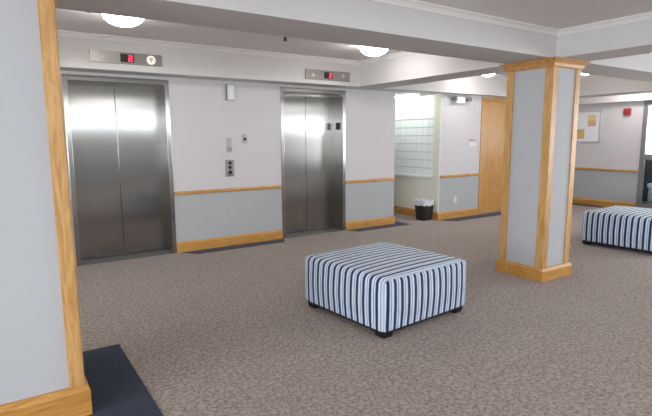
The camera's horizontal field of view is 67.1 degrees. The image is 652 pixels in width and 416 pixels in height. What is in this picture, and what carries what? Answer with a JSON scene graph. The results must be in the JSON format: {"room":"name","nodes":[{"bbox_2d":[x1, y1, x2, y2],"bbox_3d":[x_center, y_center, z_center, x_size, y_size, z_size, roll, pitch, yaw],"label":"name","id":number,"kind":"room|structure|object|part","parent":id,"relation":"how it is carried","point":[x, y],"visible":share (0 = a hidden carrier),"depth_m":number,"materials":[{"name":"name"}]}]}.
{"room":"lobby","nodes":[
{"label":"lobby","id":0,"kind":"room"},
{"bbox_2d":[0,0,92,415],"bbox_3d":[-1.704,0.003,2.645,0.650,2.268,0.710,-6,10,-33],"label":"column","id":1,"kind":"structure","parent":0,"point":[42,366],"depth_m":2.47,"materials":[{"name":"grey paint"}]},
{"bbox_3d":[-1.698,1.039,2.793,0.574,0.175,0.634,-6,10,-33],"label":"moulding","id":2,"kind":"part","parent":1,"relation":"part of","materials":[{"name":"brown wood"}]},
{"bbox_2d":[60,71,394,254],"bbox_3d":[-4.274,-0.787,6.971,10.730,2.640,3.590,-6,10,-33],"label":"wall","id":3,"kind":"structure","parent":0,"point":[201,118],"depth_m":6.93,"materials":[{"name":"paint"}]},
{"bbox_2d":[61,74,176,265],"bbox_3d":[-2.570,-0.470,6.169,1.200,2.240,0.322,-6,10,-33],"label":"elevator","id":4,"kind":"object","parent":3,"relation":"attached to","point":[118,130],"visible":0.95,"depth_m":6.24,"materials":[{"name":"silver metal"}]},
{"bbox_3d":[-2.865,-0.443,6.120,0.544,2.159,0.040,-6,10,-33],"label":"door panel","id":5,"kind":"part","parent":4,"relation":"part of","materials":[{"name":"silver metal"}]},
{"bbox_3d":[-2.563,0.628,6.325,1.090,0.021,0.295,-6,10,-33],"label":"sill","id":6,"kind":"part","parent":4,"relation":"part of","materials":[{"name":"grey metal"}]},
{"bbox_3d":[-2.410,-0.489,6.423,0.544,2.159,0.040,-6,10,-33],"label":"door panel","id":7,"kind":"part","parent":4,"relation":"part of","materials":[{"name":"silver metal"}]},
{"bbox_2d":[89,49,161,66],"bbox_3d":[-2.262,-1.704,5.596,0.785,0.130,0.032,-6,10,-33],"label":"indicator","id":8,"kind":"object","parent":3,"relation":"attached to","point":[102,56],"visible":1,"depth_m":5.58,"materials":[{"name":"grey metal"}]},
{"bbox_2d":[174,185,281,194],"bbox_3d":[-1.317,-0.254,6.855,1.590,0.048,0.022,-6,10,-33],"label":"trim","id":9,"kind":"structure","parent":3,"relation":"attached to","point":[270,186],"depth_m":6.81,"materials":[{"name":"brown wood"}]},
{"bbox_2d":[226,138,231,151],"bbox_3d":[-1.331,-0.866,6.770,0.075,0.200,0.009,-6,10,-33],"label":"wall sign","id":10,"kind":"object","parent":3,"relation":"attached to","point":[229,140],"visible":1,"depth_m":6.77,"materials":[{"name":"grey metal"}]},
{"bbox_2d":[177,230,282,252],"bbox_3d":[-1.314,0.461,6.958,1.590,0.140,0.020,-6,10,-33],"label":"baseboard","id":11,"kind":"structure","parent":3,"relation":"attached to","point":[185,246],"depth_m":6.91,"materials":[{"name":"brown wood"}]},
{"bbox_2d":[225,84,234,100],"bbox_3d":[-1.306,-1.567,6.671,0.125,0.215,0.041,-6,10,-33],"label":"wall speaker","id":12,"kind":"object","parent":3,"relation":"attached to","point":[229,88],"visible":1,"depth_m":6.65,"materials":[{"name":"white plastic"}]},
{"bbox_2d":[225,160,234,176],"bbox_3d":[-1.329,-0.551,6.809,0.130,0.235,0.019,-6,10,-33],"label":"panel","id":13,"kind":"object","parent":3,"relation":"attached to","point":[229,164],"visible":1,"depth_m":6.80,"materials":[{"name":"grey metal"}]},
{"bbox_2d":[180,239,284,253],"bbox_3d":[-1.228,0.544,6.887,1.570,0.014,0.210,-6,10,-33],"label":"carpet border","id":14,"kind":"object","parent":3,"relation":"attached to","point":[277,240],"depth_m":6.82,"materials":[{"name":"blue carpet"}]},
{"bbox_2d":[242,134,246,142],"bbox_3d":[-1.136,-0.969,6.882,0.080,0.130,0.020,-6,10,-33],"label":"switch","id":15,"kind":"object","parent":3,"relation":"attached to","point":[244,136],"visible":1,"depth_m":6.88,"materials":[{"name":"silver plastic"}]},
{"bbox_2d":[57,36,506,96],"bbox_3d":[-2.065,-2.104,8.081,15.840,0.369,3.930,-6,10,-33],"label":"ceiling beam","id":16,"kind":"structure","parent":3,"relation":"attached to","point":[73,52],"depth_m":6.35,"materials":[{"name":"paint"}]},
{"bbox_2d":[280,87,345,238],"bbox_3d":[-0.259,-0.702,7.706,1.170,2.240,0.322,-6,10,-33],"label":"elevator","id":17,"kind":"object","parent":3,"relation":"attached to","point":[312,121],"visible":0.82,"depth_m":7.83,"materials":[{"name":"silver metal"}]},
{"bbox_3d":[-0.548,-0.676,7.661,0.528,2.159,0.040,-6,10,-33],"label":"door panel","id":18,"kind":"part","parent":17,"relation":"part of","materials":[{"name":"silver metal"}]},
{"bbox_3d":[-0.252,0.396,7.861,1.060,0.021,0.295,-6,10,-33],"label":"sill","id":19,"kind":"part","parent":17,"relation":"part of","materials":[{"name":"grey metal"}]},
{"bbox_3d":[-0.105,-0.720,7.955,0.528,2.159,0.040,-6,10,-33],"label":"door panel","id":20,"kind":"part","parent":17,"relation":"part of","materials":[{"name":"silver metal"}]},
{"bbox_2d":[305,69,349,81],"bbox_3d":[0.033,-1.920,7.128,0.780,0.140,0.024,-6,10,-33],"label":"indicator","id":21,"kind":"object","parent":3,"relation":"attached to","point":[313,74],"visible":1,"depth_m":7.11,"materials":[{"name":"grey metal"}]},
{"bbox_2d":[346,216,394,229],"bbox_3d":[0.767,0.252,8.341,1.065,0.140,0.020,-6,10,-33],"label":"baseboard","id":22,"kind":"structure","parent":3,"relation":"attached to","point":[357,224],"depth_m":8.32,"materials":[{"name":"brown wood"}]},
{"bbox_2d":[346,177,394,183],"bbox_3d":[0.755,-0.462,8.233,1.045,0.048,0.022,-6,10,-33],"label":"trim","id":23,"kind":"structure","parent":3,"relation":"attached to","point":[393,178],"depth_m":8.21,"materials":[{"name":"brown wood"}]},
{"bbox_2d":[348,221,409,230],"bbox_3d":[0.844,0.316,8.402,1.240,0.014,0.420,-6,10,-33],"label":"trim","id":24,"kind":"structure","parent":3,"relation":"attached to","point":[396,222],"depth_m":8.32,"materials":[{"name":"blue carpet"}]},
{"bbox_2d":[395,93,419,98],"bbox_3d":[1.268,-2.066,9.181,0.120,0.057,1.250,-6,10,-33],"label":"strip light","id":25,"kind":"object","parent":3,"relation":"attached to","point":[412,94],"visible":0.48,"depth_m":8.83,"materials":[{"name":"white plastic"}]},
{"bbox_2d":[55,0,651,75],"bbox_3d":[0.826,-1.697,3.902,15.960,0.190,14.520,-6,10,-33],"label":"ceiling","id":26,"kind":"structure","parent":0,"point":[556,14],"depth_m":4.85,"materials":[{"name":"paint"}]},
{"bbox_2d":[102,14,143,26],"bbox_3d":[-1.804,-1.692,4.380,0.372,0.145,0.372,-6,10,-33],"label":"ceiling light","id":27,"kind":"object","parent":26,"relation":"attached to","point":[120,21],"visible":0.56,"depth_m":4.30,"materials":[{"name":"white plastic"}]},
{"bbox_2d":[57,30,416,64],"bbox_3d":[-0.575,-1.851,5.126,4.390,0.055,2.650,-6,10,-33],"label":"trim","id":28,"kind":"structure","parent":26,"relation":"attached to","point":[64,33],"depth_m":6.16,"materials":[{"name":"paint"}]},
{"bbox_2d":[56,0,651,81],"bbox_3d":[0.653,-1.548,4.076,15.840,0.369,0.515,-6,10,-33],"label":"ceiling beam","id":29,"kind":"structure","parent":26,"relation":"attached to","point":[365,23],"depth_m":3.66,"materials":[{"name":"paint"}]},
{"bbox_2d":[359,46,387,55],"bbox_3d":[0.594,-1.943,6.046,0.372,0.145,0.372,-6,10,-33],"label":"ceiling light","id":30,"kind":"object","parent":26,"relation":"attached to","point":[369,51],"visible":0.61,"depth_m":5.96,"materials":[{"name":"white plastic"}]},
{"bbox_2d":[360,53,504,87],"bbox_3d":[1.451,-1.897,6.494,0.490,0.369,2.650,-6,10,-33],"label":"ceiling beam","id":31,"kind":"structure","parent":26,"relation":"attached to","point":[418,68],"depth_m":6.48,"materials":[{"name":"paint"}]},
{"bbox_2d":[367,0,651,36],"bbox_3d":[2.434,-1.127,0.708,4.390,0.055,7.105,-6,10,-33],"label":"trim","id":32,"kind":"structure","parent":26,"relation":"attached to","point":[411,4],"depth_m":4.24,"materials":[{"name":"paint"}]},
{"bbox_2d":[476,75,604,78],"bbox_3d":[3.400,-2.250,7.768,4.210,0.055,2.650,-6,10,-33],"label":"trim","id":33,"kind":"structure","parent":26,"relation":"attached to","point":[492,76],"depth_m":9.19,"materials":[{"name":"paint"}]},
{"bbox_2d":[556,19,651,60],"bbox_3d":[4.460,-1.229,2.069,0.490,0.259,7.105,-6,10,-33],"label":"ceiling beam","id":34,"kind":"structure","parent":26,"relation":"attached to","point":[635,38],"depth_m":4.51,"materials":[{"name":"paint"}]},
{"bbox_2d":[579,76,651,97],"bbox_3d":[5.355,-2.290,9.090,0.500,0.369,2.650,-6,10,-33],"label":"ceiling beam","id":35,"kind":"structure","parent":26,"relation":"attached to","point":[597,86],"depth_m":8.95,"materials":[{"name":"paint"}]},
{"bbox_2d":[76,205,651,415],"bbox_3d":[0.731,0.969,4.158,16.040,0.100,14.600,-6,10,-33],"label":"floor","id":36,"kind":"structure","parent":0,"point":[233,332],"depth_m":3.75,"materials":[{"name":"carpet"}]},
{"bbox_2d":[83,344,163,415],"bbox_3d":[-1.665,1.126,2.810,1.150,0.016,1.220,-6,10,-33],"label":"floor mat","id":37,"kind":"object","parent":36,"relation":"on","point":[116,388],"visible":0.5,"depth_m":3.00,"materials":[{"name":"blue carpet"}]},
{"bbox_2d":[305,242,465,338],"bbox_3d":[0.509,0.650,4.316,1.028,0.489,1.028,-7,10,-38],"label":"ottoman","id":38,"kind":"object","parent":36,"relation":"on","point":[384,288],"visible":1,"depth_m":3.97,"materials":[{"name":"fabric"}]},
{"bbox_3d":[-0.093,0.861,4.417,0.108,0.050,0.108,-7,10,-38],"label":"leg","id":39,"kind":"part","parent":38,"relation":"part of","materials":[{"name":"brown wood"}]},
{"bbox_3d":[0.441,0.953,3.749,0.108,0.050,0.108,-7,10,-38],"label":"leg","id":40,"kind":"part","parent":38,"relation":"part of","materials":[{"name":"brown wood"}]},
{"bbox_3d":[0.510,0.839,4.343,0.940,0.045,0.940,-7,10,-38],"label":"frame","id":41,"kind":"part","parent":38,"relation":"part of","materials":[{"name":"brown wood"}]},
{"bbox_3d":[1.115,0.874,4.278,0.108,0.050,0.108,-7,10,-38],"label":"leg","id":42,"kind":"part","parent":38,"relation":"part of","materials":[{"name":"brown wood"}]},
{"bbox_2d":[414,198,434,220],"bbox_3d":[1.799,0.024,9.034,0.300,0.384,0.300,-6,10,-33],"label":"waste bin","id":43,"kind":"object","parent":36,"relation":"on","point":[423,207],"visible":1,"depth_m":8.94,"materials":[{"name":"plastic"}]},
{"bbox_2d":[495,56,590,281],"bbox_3d":[2.305,-0.405,5.344,0.620,2.268,0.655,-6,10,-33],"label":"column","id":44,"kind":"structure","parent":36,"relation":"on","point":[542,95],"depth_m":5.17,"materials":[{"name":"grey paint"}]},
{"bbox_3d":[2.311,0.651,5.494,0.544,0.135,0.579,-6,10,-33],"label":"moulding","id":45,"kind":"part","parent":44,"relation":"part of","materials":[{"name":"brown wood"}]},
{"bbox_3d":[2.299,-1.486,5.190,0.620,0.082,0.655,-6,10,-33],"label":"capital moulding","id":46,"kind":"part","parent":44,"relation":"part of","materials":[{"name":"brown wood"}]},
{"bbox_2d":[581,206,651,252],"bbox_3d":[4.291,0.278,6.783,1.048,0.489,1.048,-6,10,-35],"label":"ottoman","id":47,"kind":"object","parent":36,"relation":"on","point":[626,227],"visible":1,"depth_m":6.54,"materials":[{"name":"fabric"}]},
{"bbox_3d":[4.292,0.466,6.810,0.960,0.045,0.960,-6,10,-35],"label":"frame","id":48,"kind":"part","parent":47,"relation":"part of","materials":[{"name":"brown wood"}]},
{"bbox_2d":[394,93,441,212],"bbox_3d":[1.083,-1.125,10.445,0.250,2.270,3.779,-6,10,-33],"label":"wall","id":49,"kind":"structure","parent":0,"point":[406,189],"depth_m":9.12,"materials":[{"name":"beige paint"}]},
{"bbox_2d":[394,94,434,178],"bbox_3d":[1.598,-1.361,9.466,0.134,1.523,1.340,-6,10,-33],"label":"mailbox","id":50,"kind":"object","parent":49,"relation":"attached to","point":[414,116],"visible":0.84,"depth_m":9.31,"materials":[{"name":"metal"}]},
{"bbox_3d":[1.431,-0.904,9.773,0.013,0.135,0.141,-6,10,-33],"label":"mailbox door","id":51,"kind":"part","parent":50,"relation":"part of","materials":[{"name":"metal"}]},
{"bbox_3d":[1.432,-0.756,9.794,0.013,0.135,0.141,-6,10,-33],"label":"mailbox door","id":52,"kind":"part","parent":50,"relation":"part of","materials":[{"name":"ceramic"}]},
{"bbox_3d":[1.430,-1.052,9.752,0.013,0.135,0.141,-6,10,-33],"label":"mailbox door","id":53,"kind":"part","parent":50,"relation":"part of","materials":[{"name":"metal"}]},
{"bbox_3d":[1.427,-1.643,9.668,0.013,0.135,0.141,-6,10,-33],"label":"mailbox door","id":54,"kind":"part","parent":50,"relation":"part of","materials":[{"name":"ceramic"}]},
{"bbox_3d":[1.427,-1.496,9.689,0.013,0.135,0.141,-6,10,-33],"label":"mailbox door","id":55,"kind":"part","parent":50,"relation":"part of","materials":[{"name":"ceramic"}]},
{"bbox_3d":[1.428,-1.348,9.710,0.013,0.135,0.141,-6,10,-33],"label":"mailbox door","id":56,"kind":"part","parent":50,"relation":"part of","materials":[{"name":"ceramic"}]},
{"bbox_3d":[1.429,-1.200,9.731,0.013,0.135,0.141,-6,10,-33],"label":"mailbox door","id":57,"kind":"part","parent":50,"relation":"part of","materials":[{"name":"ceramic"}]},
{"bbox_3d":[1.514,-0.740,9.673,0.013,0.135,0.141,-6,10,-33],"label":"mailbox door","id":58,"kind":"part","parent":50,"relation":"part of","materials":[{"name":"metal"}]},
{"bbox_3d":[1.513,-0.888,9.652,0.013,0.135,0.141,-6,10,-33],"label":"mailbox door","id":59,"kind":"part","parent":50,"relation":"part of","materials":[{"name":"ceramic"}]},
{"bbox_3d":[1.508,-1.627,9.547,0.013,0.135,0.141,-6,10,-33],"label":"mailbox door","id":60,"kind":"part","parent":50,"relation":"part of","materials":[{"name":"metal"}]},
{"bbox_3d":[1.509,-1.479,9.568,0.013,0.135,0.141,-6,10,-33],"label":"mailbox door","id":61,"kind":"part","parent":50,"relation":"part of","materials":[{"name":"metal"}]},
{"bbox_3d":[1.510,-1.331,9.589,0.013,0.135,0.141,-6,10,-33],"label":"mailbox door","id":62,"kind":"part","parent":50,"relation":"part of","materials":[{"name":"metal"}]},
{"bbox_3d":[1.511,-1.183,9.610,0.013,0.135,0.141,-6,10,-33],"label":"mailbox door","id":63,"kind":"part","parent":50,"relation":"part of","materials":[{"name":"metal"}]},
{"bbox_3d":[1.512,-1.035,9.631,0.013,0.135,0.141,-6,10,-33],"label":"mailbox door","id":64,"kind":"part","parent":50,"relation":"part of","materials":[{"name":"metal"}]},
{"bbox_3d":[1.595,-0.723,9.553,0.013,0.135,0.141,-6,10,-33],"label":"mailbox door","id":65,"kind":"part","parent":50,"relation":"part of","materials":[{"name":"metal"}]},
{"bbox_3d":[1.591,-1.462,9.448,0.013,0.135,0.141,-6,10,-33],"label":"mailbox door","id":66,"kind":"part","parent":50,"relation":"part of","materials":[{"name":"metal"}]},
{"bbox_3d":[1.592,-1.314,9.469,0.013,0.135,0.141,-6,10,-33],"label":"mailbox door","id":67,"kind":"part","parent":50,"relation":"part of","materials":[{"name":"metal"}]},
{"bbox_3d":[1.593,-1.167,9.490,0.013,0.135,0.141,-6,10,-33],"label":"mailbox door","id":68,"kind":"part","parent":50,"relation":"part of","materials":[{"name":"metal"}]},
{"bbox_3d":[1.594,-1.019,9.511,0.013,0.135,0.141,-6,10,-33],"label":"mailbox door","id":69,"kind":"part","parent":50,"relation":"part of","materials":[{"name":"metal"}]},
{"bbox_3d":[1.595,-0.871,9.532,0.013,0.135,0.141,-6,10,-33],"label":"mailbox door","id":70,"kind":"part","parent":50,"relation":"part of","materials":[{"name":"metal"}]},
{"bbox_3d":[1.590,-1.610,9.427,0.013,0.135,0.141,-6,10,-33],"label":"mailbox door","id":71,"kind":"part","parent":50,"relation":"part of","materials":[{"name":"metal"}]},
{"bbox_3d":[1.675,-1.002,9.390,0.013,0.135,0.141,-6,10,-33],"label":"mailbox door","id":72,"kind":"part","parent":50,"relation":"part of","materials":[{"name":"ceramic"}]},
{"bbox_3d":[1.676,-0.854,9.411,0.013,0.135,0.141,-6,10,-33],"label":"mailbox door","id":73,"kind":"part","parent":50,"relation":"part of","materials":[{"name":"ceramic"}]},
{"bbox_3d":[1.677,-0.706,9.432,0.013,0.135,0.141,-6,10,-33],"label":"mailbox door","id":74,"kind":"part","parent":50,"relation":"part of","materials":[{"name":"ceramic"}]},
{"bbox_3d":[1.673,-1.445,9.327,0.013,0.135,0.141,-6,10,-33],"label":"mailbox door","id":75,"kind":"part","parent":50,"relation":"part of","materials":[{"name":"ceramic"}]},
{"bbox_3d":[1.674,-1.298,9.348,0.013,0.135,0.141,-6,10,-33],"label":"mailbox door","id":76,"kind":"part","parent":50,"relation":"part of","materials":[{"name":"ceramic"}]},
{"bbox_3d":[1.675,-1.150,9.369,0.013,0.135,0.141,-6,10,-33],"label":"mailbox door","id":77,"kind":"part","parent":50,"relation":"part of","materials":[{"name":"metal"}]},
{"bbox_3d":[1.672,-1.593,9.306,0.013,0.135,0.141,-6,10,-33],"label":"mailbox door","id":78,"kind":"part","parent":50,"relation":"part of","materials":[{"name":"ceramic"}]},
{"bbox_3d":[1.587,-1.902,9.384,0.016,0.422,1.330,-6,10,-33],"label":"panel","id":79,"kind":"part","parent":50,"relation":"part of","materials":[{"name":"ceramic"}]},
{"bbox_3d":[1.756,-1.133,9.248,0.013,0.135,0.141,-6,10,-33],"label":"mailbox door","id":80,"kind":"part","parent":50,"relation":"part of","materials":[{"name":"ceramic"}]},
{"bbox_3d":[1.757,-0.985,9.270,0.013,0.135,0.141,-6,10,-33],"label":"mailbox door","id":81,"kind":"part","parent":50,"relation":"part of","materials":[{"name":"ceramic"}]},
{"bbox_3d":[1.758,-0.838,9.291,0.013,0.135,0.141,-6,10,-33],"label":"mailbox door","id":82,"kind":"part","parent":50,"relation":"part of","materials":[{"name":"ceramic"}]},
{"bbox_3d":[1.759,-0.690,9.312,0.013,0.135,0.141,-6,10,-33],"label":"mailbox door","id":83,"kind":"part","parent":50,"relation":"part of","materials":[{"name":"ceramic"}]},
{"bbox_3d":[1.756,-1.281,9.227,0.013,0.135,0.141,-6,10,-33],"label":"mailbox door","id":84,"kind":"part","parent":50,"relation":"part of","materials":[{"name":"metal"}]},
{"bbox_3d":[1.754,-1.576,9.185,0.013,0.135,0.141,-6,10,-33],"label":"mailbox door","id":85,"kind":"part","parent":50,"relation":"part of","materials":[{"name":"metal"}]},
{"bbox_3d":[1.755,-1.429,9.206,0.013,0.135,0.141,-6,10,-33],"label":"mailbox door","id":86,"kind":"part","parent":50,"relation":"part of","materials":[{"name":"ceramic"}]},
{"bbox_3d":[1.841,-0.673,9.191,0.013,0.135,0.141,-6,10,-33],"label":"mailbox door","id":87,"kind":"part","parent":50,"relation":"part of","materials":[{"name":"metal"}]},
{"bbox_3d":[1.837,-1.412,9.086,0.013,0.135,0.141,-6,10,-33],"label":"mailbox door","id":88,"kind":"part","parent":50,"relation":"part of","materials":[{"name":"metal"}]},
{"bbox_3d":[1.837,-1.264,9.107,0.013,0.135,0.141,-6,10,-33],"label":"mailbox door","id":89,"kind":"part","parent":50,"relation":"part of","materials":[{"name":"ceramic"}]},
{"bbox_3d":[1.838,-1.116,9.128,0.013,0.135,0.141,-6,10,-33],"label":"mailbox door","id":90,"kind":"part","parent":50,"relation":"part of","materials":[{"name":"ceramic"}]},
{"bbox_3d":[1.839,-0.969,9.149,0.013,0.135,0.141,-6,10,-33],"label":"mailbox door","id":91,"kind":"part","parent":50,"relation":"part of","materials":[{"name":"ceramic"}]},
{"bbox_3d":[1.840,-0.821,9.170,0.013,0.135,0.141,-6,10,-33],"label":"mailbox door","id":92,"kind":"part","parent":50,"relation":"part of","materials":[{"name":"ceramic"}]},
{"bbox_3d":[1.836,-1.560,9.065,0.013,0.135,0.141,-6,10,-33],"label":"mailbox door","id":93,"kind":"part","parent":50,"relation":"part of","materials":[{"name":"ceramic"}]},
{"bbox_3d":[1.922,-0.804,9.050,0.013,0.135,0.141,-6,10,-33],"label":"mailbox door","id":94,"kind":"part","parent":50,"relation":"part of","materials":[{"name":"ceramic"}]},
{"bbox_3d":[1.923,-0.656,9.071,0.013,0.135,0.141,-6,10,-33],"label":"mailbox door","id":95,"kind":"part","parent":50,"relation":"part of","materials":[{"name":"ceramic"}]},
{"bbox_3d":[1.921,-0.952,9.028,0.013,0.135,0.141,-6,10,-33],"label":"mailbox door","id":96,"kind":"part","parent":50,"relation":"part of","materials":[{"name":"metal"}]},
{"bbox_3d":[1.918,-1.543,8.944,0.013,0.135,0.141,-6,10,-33],"label":"mailbox door","id":97,"kind":"part","parent":50,"relation":"part of","materials":[{"name":"metal"}]},
{"bbox_3d":[1.918,-1.395,8.965,0.013,0.135,0.141,-6,10,-33],"label":"mailbox door","id":98,"kind":"part","parent":50,"relation":"part of","materials":[{"name":"metal"}]},
{"bbox_3d":[1.919,-1.247,8.986,0.013,0.135,0.141,-6,10,-33],"label":"mailbox door","id":99,"kind":"part","parent":50,"relation":"part of","materials":[{"name":"ceramic"}]},
{"bbox_3d":[1.920,-1.100,9.007,0.013,0.135,0.141,-6,10,-33],"label":"mailbox door","id":100,"kind":"part","parent":50,"relation":"part of","materials":[{"name":"ceramic"}]},
{"bbox_2d":[394,206,436,219],"bbox_3d":[0.977,-0.060,10.521,0.020,0.140,3.780,-6,10,-33],"label":"baseboard","id":101,"kind":"structure","parent":49,"relation":"attached to","point":[397,209],"depth_m":9.60,"materials":[{"name":"brown wood"}]},
{"bbox_2d":[439,93,505,211],"bbox_3d":[3.755,-1.083,10.039,4.190,2.270,0.120,-6,10,-33],"label":"wall","id":102,"kind":"structure","parent":0,"point":[460,122],"depth_m":9.11,"materials":[{"name":"paint"}]},
{"bbox_2d":[437,208,477,219],"bbox_3d":[2.494,0.111,9.262,1.120,0.140,0.020,-6,10,-33],"label":"baseboard","id":103,"kind":"structure","parent":102,"relation":"attached to","point":[473,211],"depth_m":9.23,"materials":[{"name":"brown wood"}]},
{"bbox_2d":[440,173,479,177],"bbox_3d":[2.509,-0.606,9.172,1.075,0.048,0.022,-6,10,-33],"label":"trim","id":104,"kind":"structure","parent":102,"relation":"attached to","point":[471,174],"depth_m":9.15,"materials":[{"name":"brown wood"}]},
{"bbox_2d":[452,96,471,102],"bbox_3d":[2.443,-1.956,8.881,0.465,0.120,0.121,-6,10,-33],"label":"emergency light","id":105,"kind":"object","parent":102,"relation":"attached to","point":[455,99],"visible":1,"depth_m":8.88,"materials":[{"name":"white plastic"}]},
{"bbox_2d":[468,139,475,145],"bbox_3d":[2.749,-1.231,9.255,0.220,0.125,0.013,-6,10,-33],"label":"wall sign","id":106,"kind":"object","parent":102,"relation":"attached to","point":[469,143],"visible":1,"depth_m":9.25,"materials":[{"name":"white plastic"}]},
{"bbox_3d":[2.749,-1.203,9.259,0.220,0.070,0.013,-6,10,-33],"label":"sign plate","id":107,"kind":"part","parent":106,"relation":"part of","materials":[{"name":"white plastic"}]},
{"bbox_2d":[478,97,505,214],"bbox_3d":[3.365,-1.032,9.772,1.080,2.250,0.135,-6,10,-33],"label":"door","id":108,"kind":"structure","parent":102,"relation":"in","point":[493,110],"depth_m":9.69,"materials":[{"name":"brown wood"}]},
{"bbox_2d":[443,203,575,220],"bbox_3d":[3.868,0.068,10.025,4.170,0.014,0.250,-6,10,-33],"label":"trim","id":109,"kind":"structure","parent":102,"relation":"attached to","point":[494,213],"depth_m":9.35,"materials":[{"name":"blue carpet"}]},
{"bbox_2d":[573,101,643,204],"bbox_3d":[8.450,-0.852,6.918,0.120,2.640,10.540,-6,10,-33],"label":"wall","id":110,"kind":"structure","parent":0,"point":[618,146],"depth_m":10.38,"materials":[{"name":"paint"}]},
{"bbox_2d":[572,203,604,207],"bbox_3d":[6.577,0.123,9.529,0.230,0.014,3.800,-6,10,-33],"label":"trim","id":111,"kind":"structure","parent":110,"relation":"attached to","point":[572,203],"depth_m":10.76,"materials":[{"name":"blue carpet"}]},
{"bbox_2d":[576,111,601,141],"bbox_3d":[5.713,-1.778,10.760,0.031,0.660,0.560,-6,10,-33],"label":"bulletin board","id":112,"kind":"object","parent":110,"relation":"attached to","point":[589,122],"visible":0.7,"depth_m":10.72,"materials":[{"name":"white paper"}]},
{"bbox_2d":[577,129,584,138],"bbox_3d":[5.633,-1.640,10.895,0.003,0.210,0.180,-6,10,-33],"label":"print","id":113,"kind":"object","parent":112,"relation":"attached to","point":[580,132],"depth_m":10.88},
{"bbox_2d":[587,120,595,125],"bbox_3d":[5.765,-1.835,10.666,0.003,0.120,0.180,-6,10,-33],"label":"print","id":114,"kind":"object","parent":112,"relation":"attached to","point":[589,122],"depth_m":10.67},
{"bbox_2d":[588,115,596,120],"bbox_3d":[5.764,-1.954,10.649,0.003,0.120,0.180,-6,10,-33],"label":"print","id":115,"kind":"object","parent":112,"relation":"on","point":[590,117],"depth_m":10.64,"materials":[{"name":"yellow paper"}]},
{"bbox_2d":[572,197,634,206],"bbox_3d":[5.935,-0.112,10.685,0.020,0.140,1.430,-6,10,-33],"label":"baseboard","id":116,"kind":"structure","parent":110,"relation":"attached to","point":[596,202],"depth_m":10.65,"materials":[{"name":"brown wood"}]},
{"bbox_2d":[575,167,637,172],"bbox_3d":[5.933,-0.826,10.579,0.022,0.048,1.420,-6,10,-33],"label":"trim","id":117,"kind":"structure","parent":110,"relation":"attached to","point":[577,168],"depth_m":10.49,"materials":[{"name":"brown wood"}]},
{"bbox_2d":[579,93,651,104],"bbox_3d":[8.377,-1.923,6.647,0.119,0.439,10.419,-6,10,-33],"label":"trim","id":118,"kind":"structure","parent":110,"relation":"attached to","point":[644,96],"depth_m":10.11,"materials":[{"name":"paint"}]},
{"bbox_2d":[623,108,631,114],"bbox_3d":[6.151,-1.969,10.045,0.061,0.135,0.140,-6,10,-33],"label":"fire alarm","id":119,"kind":"object","parent":110,"relation":"attached to","point":[626,111],"visible":1,"depth_m":10.02,"materials":[{"name":"red plastic"}]},
{"bbox_2d":[635,100,651,208],"bbox_3d":[7.048,-0.910,8.946,0.070,2.200,2.450,-6,10,-33],"label":"door","id":120,"kind":"structure","parent":110,"relation":"in","point":[644,183],"depth_m":9.87,"materials":[{"name":"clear glass"}]},
{"bbox_3d":[6.734,-0.470,9.517,0.006,0.900,1.100,-6,10,-33],"label":"pane","id":121,"kind":"part","parent":120,"relation":"part of","materials":[{"name":"clear glass"}]},
{"bbox_3d":[6.728,-1.485,9.373,0.006,0.990,1.100,-6,10,-33],"label":"pane","id":122,"kind":"part","parent":120,"relation":"part of","materials":[{"name":"clear glass"}]}
]}

